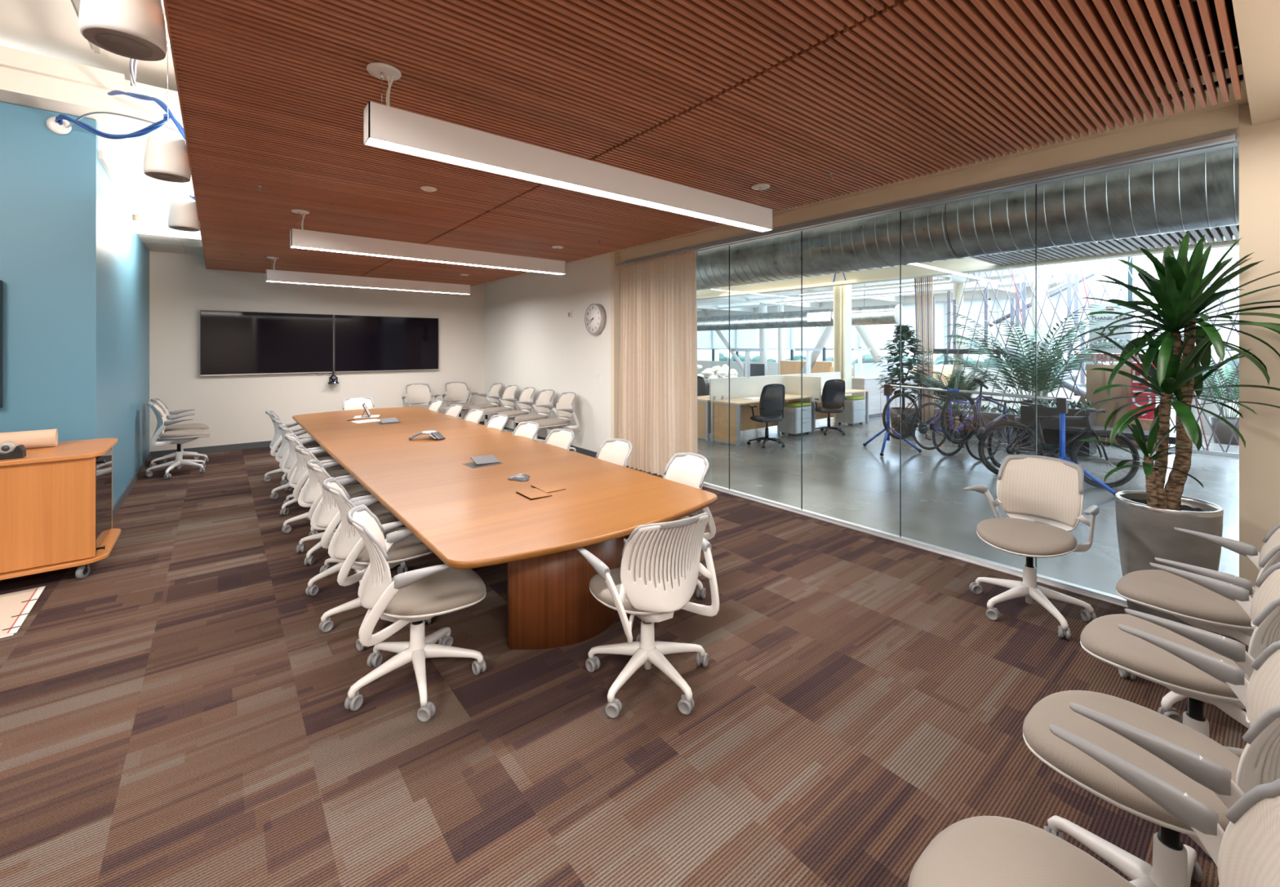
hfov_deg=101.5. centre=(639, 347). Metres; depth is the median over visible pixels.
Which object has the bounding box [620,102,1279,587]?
wall
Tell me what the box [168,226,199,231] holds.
grille
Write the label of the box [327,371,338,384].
camera
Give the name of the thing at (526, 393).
swivel chair
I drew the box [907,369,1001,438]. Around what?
potted palm
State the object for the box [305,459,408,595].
swivel chair
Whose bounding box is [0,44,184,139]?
ceiling beam
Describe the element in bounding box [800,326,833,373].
diagonal brace
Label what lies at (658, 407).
sheer curtain
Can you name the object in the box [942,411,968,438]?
pot
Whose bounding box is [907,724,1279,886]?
swivel chair
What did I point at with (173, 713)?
floor
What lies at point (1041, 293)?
square column
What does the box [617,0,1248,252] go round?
ceiling
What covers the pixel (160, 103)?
cable bundle
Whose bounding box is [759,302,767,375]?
square column
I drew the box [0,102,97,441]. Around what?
wall
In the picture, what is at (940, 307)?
roller shade
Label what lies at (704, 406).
desk
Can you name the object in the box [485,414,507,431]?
swivel chair
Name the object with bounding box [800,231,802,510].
trim
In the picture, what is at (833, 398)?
office chair
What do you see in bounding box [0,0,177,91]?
ceiling
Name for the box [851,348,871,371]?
light post
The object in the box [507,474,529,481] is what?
computer mouse
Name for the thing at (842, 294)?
steel column
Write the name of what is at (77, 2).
trim
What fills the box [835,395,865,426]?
pedestal
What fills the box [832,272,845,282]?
cable bundle
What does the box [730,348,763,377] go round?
light post
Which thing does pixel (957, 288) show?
square column
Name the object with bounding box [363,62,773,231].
pendant lamp
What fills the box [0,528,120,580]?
shelf
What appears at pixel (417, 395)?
swivel chair
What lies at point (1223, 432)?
pot
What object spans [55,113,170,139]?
cable bundle
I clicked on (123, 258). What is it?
wall
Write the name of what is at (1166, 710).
hood
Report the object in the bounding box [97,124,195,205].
ceiling
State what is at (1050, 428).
planter box
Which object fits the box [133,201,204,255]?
ceiling
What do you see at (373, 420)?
paper sheet
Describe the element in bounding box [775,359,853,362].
ground
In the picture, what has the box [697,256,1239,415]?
windows
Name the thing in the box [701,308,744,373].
diagonal brace
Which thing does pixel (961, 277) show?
trim
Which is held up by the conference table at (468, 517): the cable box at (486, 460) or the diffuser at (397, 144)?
the cable box at (486, 460)
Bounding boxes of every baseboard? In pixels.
[112,452,151,519]
[150,421,484,457]
[484,421,597,457]
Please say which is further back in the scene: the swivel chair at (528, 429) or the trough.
the trough
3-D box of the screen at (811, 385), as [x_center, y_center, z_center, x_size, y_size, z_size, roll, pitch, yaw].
[3.285,0.825,10.568,0.040,0.510,0.830,0,0,-39]
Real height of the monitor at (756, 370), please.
0.520 m
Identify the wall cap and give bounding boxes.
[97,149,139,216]
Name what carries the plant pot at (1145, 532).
on the floor
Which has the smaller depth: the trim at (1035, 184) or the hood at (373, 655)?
the hood at (373, 655)
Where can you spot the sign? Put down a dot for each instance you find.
(1098, 357)
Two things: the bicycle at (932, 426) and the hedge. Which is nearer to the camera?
the bicycle at (932, 426)
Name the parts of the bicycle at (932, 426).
chain, frame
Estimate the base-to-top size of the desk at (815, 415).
0.745 m
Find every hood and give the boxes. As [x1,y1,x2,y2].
[348,691,359,704]
[370,653,376,662]
[425,702,431,711]
[591,656,596,665]
[613,698,618,706]
[681,694,691,704]
[1051,829,1056,835]
[1163,707,1177,714]
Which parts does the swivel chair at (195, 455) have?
leg, seat, leg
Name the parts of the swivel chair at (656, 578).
leg, seat, leg, backrest, leg, leg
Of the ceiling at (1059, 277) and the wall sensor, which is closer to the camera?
the wall sensor
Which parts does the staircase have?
post, post, post, post, post, post, post, handrail, handrail, post, post, post, post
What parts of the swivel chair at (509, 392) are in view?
seat, backrest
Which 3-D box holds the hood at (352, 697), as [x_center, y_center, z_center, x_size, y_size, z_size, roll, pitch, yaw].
[-1.346,1.645,2.459,0.013,0.034,0.044,0,0,19]
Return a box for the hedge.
[719,352,1239,400]
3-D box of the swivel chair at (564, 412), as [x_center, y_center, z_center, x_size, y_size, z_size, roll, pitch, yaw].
[-1.317,1.205,8.156,0.674,0.991,0.686,0,0,-39]
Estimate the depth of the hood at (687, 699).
2.42 m
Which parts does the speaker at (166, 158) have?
hanging chain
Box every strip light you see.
[775,290,915,303]
[798,278,951,294]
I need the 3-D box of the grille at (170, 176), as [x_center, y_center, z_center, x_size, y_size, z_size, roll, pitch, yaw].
[-3.264,-1.178,3.611,0.236,0.004,0.236,0,0,-39]
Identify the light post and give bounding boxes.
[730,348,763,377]
[795,348,822,373]
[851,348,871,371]
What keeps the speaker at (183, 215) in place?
hanging from the ceiling at (47, 28)
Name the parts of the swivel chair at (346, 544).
leg, backrest, leg, seat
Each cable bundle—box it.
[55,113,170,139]
[106,90,185,140]
[128,0,163,88]
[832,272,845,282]
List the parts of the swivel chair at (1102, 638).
seat, leg, backrest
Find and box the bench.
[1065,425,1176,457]
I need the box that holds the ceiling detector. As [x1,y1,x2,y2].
[420,186,436,191]
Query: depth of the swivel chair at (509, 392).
9.86 m
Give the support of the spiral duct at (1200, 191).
hanging from the ceiling
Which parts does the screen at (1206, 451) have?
rail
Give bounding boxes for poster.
[1088,302,1132,353]
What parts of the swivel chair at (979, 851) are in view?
seat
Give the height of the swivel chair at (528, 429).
0.896 m
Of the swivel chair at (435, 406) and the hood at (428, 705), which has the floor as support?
the swivel chair at (435, 406)
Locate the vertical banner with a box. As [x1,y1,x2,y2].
[1131,363,1155,419]
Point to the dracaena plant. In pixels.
(1178, 294)
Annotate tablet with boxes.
[361,403,370,417]
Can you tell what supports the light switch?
attached to the wall at (531, 340)
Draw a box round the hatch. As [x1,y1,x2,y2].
[515,481,565,500]
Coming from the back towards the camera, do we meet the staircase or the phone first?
the staircase
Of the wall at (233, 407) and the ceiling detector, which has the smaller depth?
the ceiling detector
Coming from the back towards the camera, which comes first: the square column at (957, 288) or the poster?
the square column at (957, 288)
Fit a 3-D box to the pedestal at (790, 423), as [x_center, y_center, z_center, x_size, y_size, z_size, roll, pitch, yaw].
[3.036,1.391,10.223,0.520,0.618,0.423,0,0,-39]
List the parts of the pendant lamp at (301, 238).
power cord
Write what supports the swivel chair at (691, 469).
on the floor
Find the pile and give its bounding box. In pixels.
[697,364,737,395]
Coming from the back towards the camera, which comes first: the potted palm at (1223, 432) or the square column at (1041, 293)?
the square column at (1041, 293)
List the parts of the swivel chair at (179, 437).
backrest, leg, leg, seat, leg, leg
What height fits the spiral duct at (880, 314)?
1.602 m
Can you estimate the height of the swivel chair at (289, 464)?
0.901 m
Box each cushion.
[784,401,811,407]
[844,395,865,400]
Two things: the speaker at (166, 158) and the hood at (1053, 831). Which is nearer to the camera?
the hood at (1053, 831)
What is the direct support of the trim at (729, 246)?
attached to the wall at (1259, 144)
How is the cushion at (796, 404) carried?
on the pedestal at (790, 423)
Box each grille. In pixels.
[80,26,165,61]
[144,171,190,182]
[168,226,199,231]
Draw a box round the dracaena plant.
[1066,231,1279,510]
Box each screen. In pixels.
[784,375,821,403]
[933,246,1239,457]
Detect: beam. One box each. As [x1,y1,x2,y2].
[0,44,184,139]
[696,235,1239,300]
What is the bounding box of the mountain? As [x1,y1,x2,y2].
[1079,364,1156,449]
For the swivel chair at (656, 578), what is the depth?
2.49 m
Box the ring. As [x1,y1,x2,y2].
[163,4,170,47]
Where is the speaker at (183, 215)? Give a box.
[168,182,200,231]
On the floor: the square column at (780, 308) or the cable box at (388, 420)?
the square column at (780, 308)
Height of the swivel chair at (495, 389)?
0.991 m
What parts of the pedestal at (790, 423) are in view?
drawer, drawer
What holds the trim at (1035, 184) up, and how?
attached to the wall at (1259, 144)
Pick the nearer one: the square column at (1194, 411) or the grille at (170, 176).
the grille at (170, 176)
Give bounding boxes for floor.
[0,380,1248,886]
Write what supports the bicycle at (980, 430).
on the floor
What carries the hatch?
on the conference table at (468, 517)
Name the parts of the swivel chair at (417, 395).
backrest, seat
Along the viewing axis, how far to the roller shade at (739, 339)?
26.29 m
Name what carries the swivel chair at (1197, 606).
on the floor
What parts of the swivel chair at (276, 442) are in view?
leg, backrest, leg, seat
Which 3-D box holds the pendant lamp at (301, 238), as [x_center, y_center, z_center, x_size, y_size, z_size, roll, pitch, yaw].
[-2.091,-1.100,5.713,2.885,0.340,0.144,0,0,-39]
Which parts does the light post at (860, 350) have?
post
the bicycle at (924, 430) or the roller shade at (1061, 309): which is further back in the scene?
the roller shade at (1061, 309)
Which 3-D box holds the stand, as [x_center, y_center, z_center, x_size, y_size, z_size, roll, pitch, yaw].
[4.522,1.147,7.431,0.867,1.105,3.476,0,0,-22]
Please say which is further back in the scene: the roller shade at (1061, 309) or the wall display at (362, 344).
the roller shade at (1061, 309)
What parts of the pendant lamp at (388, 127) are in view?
power cord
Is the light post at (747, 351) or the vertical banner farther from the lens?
the light post at (747, 351)
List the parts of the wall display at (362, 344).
trim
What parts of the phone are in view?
leg, leg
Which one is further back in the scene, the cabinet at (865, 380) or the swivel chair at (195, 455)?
the cabinet at (865, 380)
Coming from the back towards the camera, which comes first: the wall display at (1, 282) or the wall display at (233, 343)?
the wall display at (233, 343)
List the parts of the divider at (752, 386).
panel, cap rail, panel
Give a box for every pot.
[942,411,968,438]
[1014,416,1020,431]
[1115,490,1223,631]
[1208,416,1239,444]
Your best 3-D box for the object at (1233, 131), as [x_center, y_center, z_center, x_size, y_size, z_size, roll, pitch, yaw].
[1.671,-1.238,5.348,0.125,0.075,5.870,0,0,-39]
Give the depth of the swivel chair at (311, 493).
4.19 m
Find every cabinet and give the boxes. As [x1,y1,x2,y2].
[780,360,833,374]
[830,366,853,377]
[851,361,923,418]
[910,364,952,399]
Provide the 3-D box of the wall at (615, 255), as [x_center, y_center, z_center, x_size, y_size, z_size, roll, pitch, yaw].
[-0.285,0.025,7.786,0.310,3.350,0.080,0,0,-39]
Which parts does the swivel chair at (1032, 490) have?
leg, leg, seat, backrest, leg, leg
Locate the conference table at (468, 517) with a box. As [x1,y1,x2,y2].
[292,407,717,649]
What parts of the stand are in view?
leg, leg, post, leg, post, leg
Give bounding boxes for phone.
[408,430,444,439]
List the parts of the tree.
pot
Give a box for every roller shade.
[697,313,756,349]
[758,309,816,350]
[818,304,891,347]
[893,298,984,348]
[991,289,1115,347]
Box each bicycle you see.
[882,379,967,456]
[911,386,1000,461]
[940,378,1034,468]
[977,401,1139,488]
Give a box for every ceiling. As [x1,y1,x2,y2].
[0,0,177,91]
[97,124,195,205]
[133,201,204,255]
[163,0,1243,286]
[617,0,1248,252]
[696,266,1079,311]
[969,225,1239,266]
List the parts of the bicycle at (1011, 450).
chain, frame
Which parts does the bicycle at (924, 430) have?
chain, frame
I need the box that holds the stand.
[862,383,1116,496]
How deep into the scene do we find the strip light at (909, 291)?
16.98 m
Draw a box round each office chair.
[697,375,709,396]
[746,383,786,448]
[811,379,846,435]
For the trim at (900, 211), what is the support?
attached to the wall at (1259, 144)
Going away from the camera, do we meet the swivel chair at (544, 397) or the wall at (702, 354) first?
the swivel chair at (544, 397)
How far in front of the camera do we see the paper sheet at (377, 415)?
7.25 m
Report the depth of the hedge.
25.63 m
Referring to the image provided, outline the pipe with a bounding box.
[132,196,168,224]
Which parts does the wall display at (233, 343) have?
trim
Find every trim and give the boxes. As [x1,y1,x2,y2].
[72,0,100,53]
[142,237,199,254]
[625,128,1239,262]
[696,273,1051,311]
[702,481,1238,640]
[728,245,729,489]
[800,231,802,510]
[899,211,901,537]
[1035,184,1036,568]
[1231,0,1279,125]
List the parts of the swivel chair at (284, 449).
leg, backrest, seat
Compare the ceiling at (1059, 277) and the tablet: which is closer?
the tablet
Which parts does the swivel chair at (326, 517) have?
backrest, leg, leg, seat, leg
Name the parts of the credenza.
panel, hinge knob, hinge knob, glass door, panel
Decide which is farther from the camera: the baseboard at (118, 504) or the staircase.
the staircase
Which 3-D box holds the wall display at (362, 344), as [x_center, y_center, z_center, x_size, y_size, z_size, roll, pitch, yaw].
[-4.874,-0.077,10.150,1.860,1.055,0.078,0,0,-39]
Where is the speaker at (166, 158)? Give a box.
[143,29,191,182]
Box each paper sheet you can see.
[351,418,380,423]
[353,414,380,418]
[742,396,759,399]
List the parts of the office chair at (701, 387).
backrest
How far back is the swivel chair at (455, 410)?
7.44 m
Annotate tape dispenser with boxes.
[0,441,26,459]
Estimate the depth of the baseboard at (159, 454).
8.56 m
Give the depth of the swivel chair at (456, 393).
10.78 m
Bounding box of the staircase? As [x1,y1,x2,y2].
[928,268,1171,426]
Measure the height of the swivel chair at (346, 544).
0.905 m
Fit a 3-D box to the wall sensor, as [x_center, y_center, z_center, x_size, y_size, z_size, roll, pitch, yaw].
[-1.153,-0.550,8.589,0.034,0.120,0.100,0,0,-39]
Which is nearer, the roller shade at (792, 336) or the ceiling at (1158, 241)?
the ceiling at (1158, 241)
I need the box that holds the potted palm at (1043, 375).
[915,304,1130,431]
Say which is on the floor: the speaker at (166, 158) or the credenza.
the credenza
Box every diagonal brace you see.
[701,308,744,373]
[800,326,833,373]
[851,306,887,362]
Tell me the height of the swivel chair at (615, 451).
0.906 m
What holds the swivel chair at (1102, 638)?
on the floor
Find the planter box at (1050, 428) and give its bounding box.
[1020,398,1096,456]
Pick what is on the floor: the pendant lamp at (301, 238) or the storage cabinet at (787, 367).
the storage cabinet at (787, 367)
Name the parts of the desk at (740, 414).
panel, panel frame, modesty panel, leg frame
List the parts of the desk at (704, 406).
panel, panel frame, modesty panel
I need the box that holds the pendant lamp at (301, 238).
[289,208,565,275]
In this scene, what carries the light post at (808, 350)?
on the divider at (752, 386)
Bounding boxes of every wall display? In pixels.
[0,280,2,408]
[200,310,333,376]
[333,315,438,372]
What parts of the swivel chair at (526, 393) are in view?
seat, backrest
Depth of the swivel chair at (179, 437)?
6.98 m
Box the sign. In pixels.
[1076,353,1144,362]
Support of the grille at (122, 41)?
attached to the pendant lamp at (135, 29)
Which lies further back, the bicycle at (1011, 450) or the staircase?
the staircase
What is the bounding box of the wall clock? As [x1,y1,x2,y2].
[584,303,606,334]
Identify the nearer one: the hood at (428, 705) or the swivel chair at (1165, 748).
the swivel chair at (1165, 748)
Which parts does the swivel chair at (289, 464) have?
backrest, leg, leg, seat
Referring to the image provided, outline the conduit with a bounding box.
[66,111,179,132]
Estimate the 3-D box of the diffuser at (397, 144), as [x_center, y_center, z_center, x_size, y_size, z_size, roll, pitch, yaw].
[-0.108,-0.938,3.253,2.873,0.008,0.094,0,0,-39]
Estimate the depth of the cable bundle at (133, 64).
3.49 m
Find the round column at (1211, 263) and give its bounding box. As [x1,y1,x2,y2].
[1200,247,1225,435]
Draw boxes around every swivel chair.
[145,402,210,479]
[149,398,209,467]
[263,410,320,485]
[270,417,330,499]
[278,424,343,515]
[281,433,359,536]
[294,444,371,565]
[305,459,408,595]
[319,477,433,651]
[342,396,374,410]
[344,504,486,722]
[401,383,440,408]
[426,400,444,412]
[441,382,478,418]
[444,404,462,417]
[463,408,484,424]
[468,383,504,425]
[483,385,519,433]
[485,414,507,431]
[497,386,537,428]
[511,421,538,440]
[514,389,556,442]
[534,391,578,452]
[543,428,574,450]
[575,512,719,718]
[595,438,632,544]
[623,452,715,599]
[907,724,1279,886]
[963,454,1099,639]
[1022,624,1279,886]
[1080,561,1279,859]
[1115,523,1279,723]
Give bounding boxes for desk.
[697,395,777,440]
[711,394,811,446]
[786,388,868,433]
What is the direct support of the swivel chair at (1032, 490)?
on the floor
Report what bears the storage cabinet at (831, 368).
on the floor
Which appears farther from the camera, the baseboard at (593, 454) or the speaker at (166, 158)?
the baseboard at (593, 454)
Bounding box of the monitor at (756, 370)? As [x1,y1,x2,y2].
[750,364,764,376]
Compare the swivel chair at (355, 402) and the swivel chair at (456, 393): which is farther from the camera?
the swivel chair at (456, 393)
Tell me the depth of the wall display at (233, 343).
8.88 m
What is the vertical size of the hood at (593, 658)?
0.034 m
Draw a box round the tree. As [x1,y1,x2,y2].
[871,324,934,435]
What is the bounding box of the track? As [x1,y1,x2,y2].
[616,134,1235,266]
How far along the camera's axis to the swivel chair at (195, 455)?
7.63 m
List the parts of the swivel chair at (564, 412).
seat, backrest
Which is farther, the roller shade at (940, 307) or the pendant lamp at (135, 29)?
the roller shade at (940, 307)
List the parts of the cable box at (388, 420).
lid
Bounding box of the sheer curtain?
[617,249,697,476]
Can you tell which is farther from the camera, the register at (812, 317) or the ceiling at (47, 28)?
the register at (812, 317)
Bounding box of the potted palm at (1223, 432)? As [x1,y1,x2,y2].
[1200,360,1239,444]
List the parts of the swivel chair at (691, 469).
seat, backrest, leg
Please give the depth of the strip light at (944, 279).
14.17 m
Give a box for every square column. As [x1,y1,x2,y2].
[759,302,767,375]
[777,304,783,375]
[952,282,963,408]
[1031,265,1048,404]
[1180,250,1200,449]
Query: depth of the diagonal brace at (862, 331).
17.44 m
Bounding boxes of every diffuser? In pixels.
[266,280,469,294]
[291,246,563,274]
[365,137,770,231]
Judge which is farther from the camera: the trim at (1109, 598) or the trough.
the trough
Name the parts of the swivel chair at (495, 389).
seat, backrest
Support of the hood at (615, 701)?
attached to the swivel chair at (656, 578)
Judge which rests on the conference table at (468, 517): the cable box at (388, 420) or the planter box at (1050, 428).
the cable box at (388, 420)
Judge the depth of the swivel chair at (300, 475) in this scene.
4.77 m
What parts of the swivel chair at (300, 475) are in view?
leg, backrest, seat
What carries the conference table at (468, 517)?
on the floor
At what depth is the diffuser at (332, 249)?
5.55 m
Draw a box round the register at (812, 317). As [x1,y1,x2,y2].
[807,311,831,322]
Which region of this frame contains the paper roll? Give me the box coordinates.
[0,429,57,448]
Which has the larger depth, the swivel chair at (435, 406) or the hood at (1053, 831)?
the swivel chair at (435, 406)
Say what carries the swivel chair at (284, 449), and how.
on the floor
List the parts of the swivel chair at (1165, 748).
leg, seat, leg, leg, backrest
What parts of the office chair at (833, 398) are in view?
seat, backrest, frame, leg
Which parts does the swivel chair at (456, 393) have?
backrest, seat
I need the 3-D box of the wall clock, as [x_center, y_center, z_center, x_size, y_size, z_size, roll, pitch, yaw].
[-0.683,-0.440,7.953,0.101,0.464,0.464,0,0,-39]
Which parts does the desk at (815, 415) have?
panel, panel frame, modesty panel, leg frame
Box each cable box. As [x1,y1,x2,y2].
[377,417,402,424]
[462,454,502,468]
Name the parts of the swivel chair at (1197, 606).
leg, seat, backrest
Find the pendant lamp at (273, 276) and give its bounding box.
[266,256,471,294]
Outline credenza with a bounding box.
[0,438,120,580]
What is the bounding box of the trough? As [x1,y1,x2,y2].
[930,400,1020,439]
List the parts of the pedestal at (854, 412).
drawer, drawer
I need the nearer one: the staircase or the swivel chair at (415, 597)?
the swivel chair at (415, 597)
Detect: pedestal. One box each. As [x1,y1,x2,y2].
[777,401,811,436]
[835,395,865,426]
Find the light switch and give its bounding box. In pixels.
[595,373,599,380]
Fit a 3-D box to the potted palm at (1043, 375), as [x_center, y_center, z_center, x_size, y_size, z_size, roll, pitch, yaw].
[6.686,0.505,9.399,3.132,2.389,3.173,0,0,27]
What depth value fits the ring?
2.96 m
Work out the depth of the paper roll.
3.99 m
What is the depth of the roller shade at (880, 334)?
20.49 m
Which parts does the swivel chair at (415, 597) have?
backrest, leg, leg, leg, seat, leg, leg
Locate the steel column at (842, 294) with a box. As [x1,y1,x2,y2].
[833,284,851,418]
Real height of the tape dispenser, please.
0.120 m
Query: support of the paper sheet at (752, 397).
on the desk at (740, 414)
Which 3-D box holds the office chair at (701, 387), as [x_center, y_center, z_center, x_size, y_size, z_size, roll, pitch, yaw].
[1.272,1.154,11.156,0.656,1.093,0.636,0,0,-19]
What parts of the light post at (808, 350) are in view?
post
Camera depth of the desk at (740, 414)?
9.37 m
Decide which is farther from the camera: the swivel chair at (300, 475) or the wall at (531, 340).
the wall at (531, 340)
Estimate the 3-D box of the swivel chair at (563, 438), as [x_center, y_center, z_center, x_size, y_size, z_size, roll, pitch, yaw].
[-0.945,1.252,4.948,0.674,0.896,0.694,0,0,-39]
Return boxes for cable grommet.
[46,116,71,134]
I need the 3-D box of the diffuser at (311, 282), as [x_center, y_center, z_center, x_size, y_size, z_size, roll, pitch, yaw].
[-4.094,-0.938,8.196,2.873,0.008,0.094,0,0,-39]
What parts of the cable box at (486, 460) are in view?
lid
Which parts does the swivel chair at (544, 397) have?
seat, backrest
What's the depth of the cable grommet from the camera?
4.38 m
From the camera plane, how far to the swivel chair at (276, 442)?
6.57 m
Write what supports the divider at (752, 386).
on the desk at (740, 414)
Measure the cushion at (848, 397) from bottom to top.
0.055 m
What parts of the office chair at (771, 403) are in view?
arm post, leg, seat, backrest, frame, leg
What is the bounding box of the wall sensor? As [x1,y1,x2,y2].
[567,311,572,318]
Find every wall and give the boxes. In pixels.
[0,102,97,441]
[97,158,149,506]
[149,251,484,452]
[484,252,610,452]
[610,251,621,439]
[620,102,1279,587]
[697,349,719,360]
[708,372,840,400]
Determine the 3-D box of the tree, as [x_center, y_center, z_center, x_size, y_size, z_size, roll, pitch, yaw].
[5.215,0.619,10.293,1.138,2.162,1.102,0,0,-15]
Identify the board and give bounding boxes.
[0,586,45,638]
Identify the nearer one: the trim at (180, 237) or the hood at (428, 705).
the hood at (428, 705)
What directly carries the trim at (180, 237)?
attached to the wall at (123, 258)
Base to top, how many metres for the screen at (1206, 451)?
4.140 m
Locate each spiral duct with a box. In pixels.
[695,146,1239,290]
[697,303,904,331]
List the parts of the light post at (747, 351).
post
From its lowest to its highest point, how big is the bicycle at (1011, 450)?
1.033 m
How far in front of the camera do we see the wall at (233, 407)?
8.94 m
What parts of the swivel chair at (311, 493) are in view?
backrest, leg, leg, seat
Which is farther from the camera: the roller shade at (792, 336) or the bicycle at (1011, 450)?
the roller shade at (792, 336)

